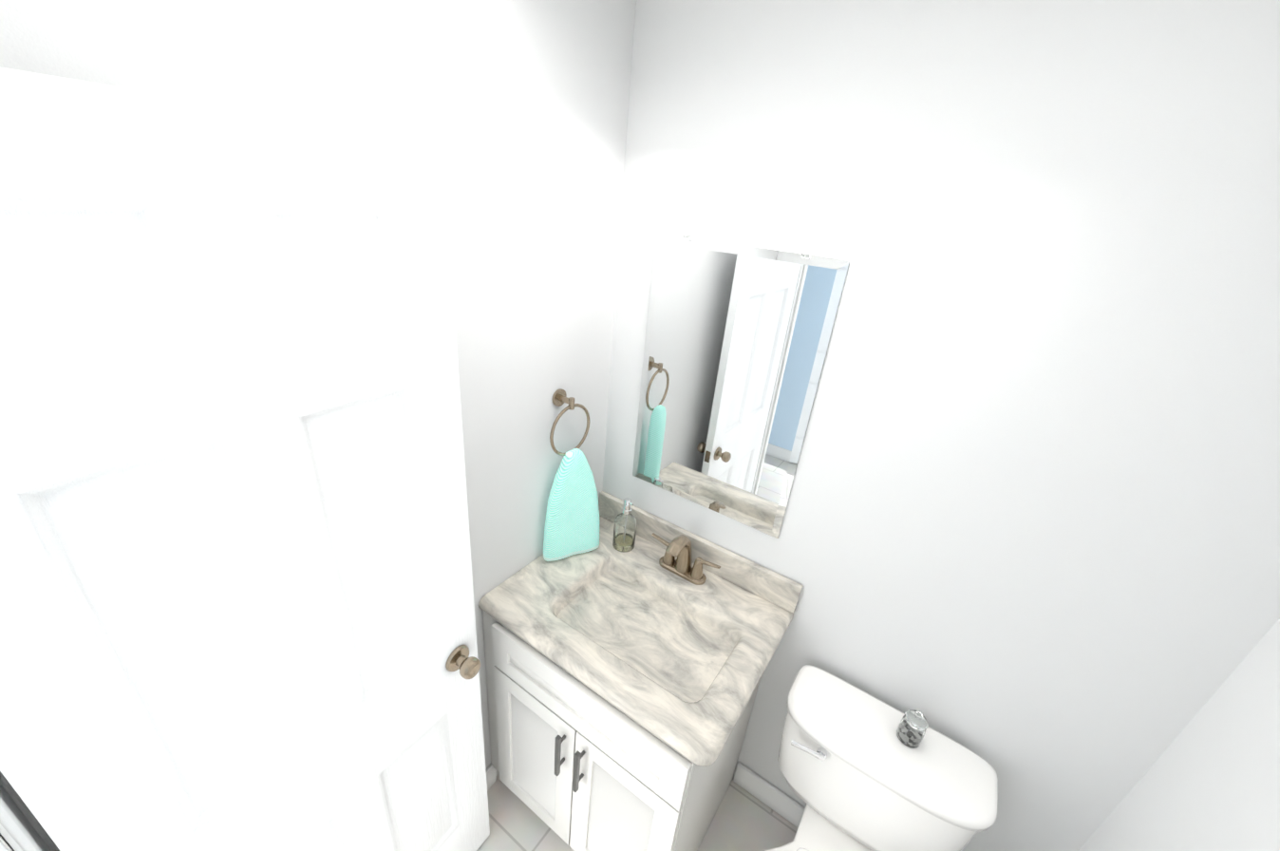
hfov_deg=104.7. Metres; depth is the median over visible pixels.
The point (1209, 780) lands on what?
wall
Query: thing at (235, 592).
bathroom door
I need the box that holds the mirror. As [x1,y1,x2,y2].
[632,232,849,538]
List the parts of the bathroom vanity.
door, handle, drawer, door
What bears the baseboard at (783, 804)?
attached to the wall at (1025, 543)
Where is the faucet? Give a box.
[650,532,721,585]
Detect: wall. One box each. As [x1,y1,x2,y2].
[0,0,636,775]
[602,0,1279,850]
[1078,618,1279,850]
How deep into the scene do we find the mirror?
1.36 m
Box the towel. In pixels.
[543,447,599,561]
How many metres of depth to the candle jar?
1.25 m
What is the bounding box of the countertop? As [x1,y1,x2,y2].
[478,512,794,766]
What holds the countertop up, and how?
on the bathroom vanity
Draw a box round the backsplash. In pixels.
[597,490,803,613]
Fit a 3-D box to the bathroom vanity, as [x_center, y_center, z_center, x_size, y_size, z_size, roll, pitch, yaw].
[-0.042,0.859,1.585,0.750,1.049,0.608,20,29,29]
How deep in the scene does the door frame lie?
0.62 m
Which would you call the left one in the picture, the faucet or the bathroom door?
the bathroom door
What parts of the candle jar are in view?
lid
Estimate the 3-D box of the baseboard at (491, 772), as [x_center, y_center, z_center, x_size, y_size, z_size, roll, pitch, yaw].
[-0.752,1.367,1.461,0.013,0.108,0.825,20,29,29]
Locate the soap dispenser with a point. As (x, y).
(625, 526)
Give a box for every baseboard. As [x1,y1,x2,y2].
[485,763,496,790]
[733,761,804,827]
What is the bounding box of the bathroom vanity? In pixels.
[478,490,803,850]
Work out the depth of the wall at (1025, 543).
1.03 m
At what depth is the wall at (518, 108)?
1.06 m
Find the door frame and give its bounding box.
[0,771,59,850]
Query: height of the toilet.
0.758 m
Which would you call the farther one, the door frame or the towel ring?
the towel ring
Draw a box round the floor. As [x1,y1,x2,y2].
[476,773,797,850]
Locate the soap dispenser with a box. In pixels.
[612,497,637,551]
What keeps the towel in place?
hanging from the towel ring
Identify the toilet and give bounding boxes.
[762,664,997,850]
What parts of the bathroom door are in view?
knob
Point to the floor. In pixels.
(743, 819)
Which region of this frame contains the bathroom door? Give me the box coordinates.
[0,67,489,850]
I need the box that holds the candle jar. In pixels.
[896,709,928,748]

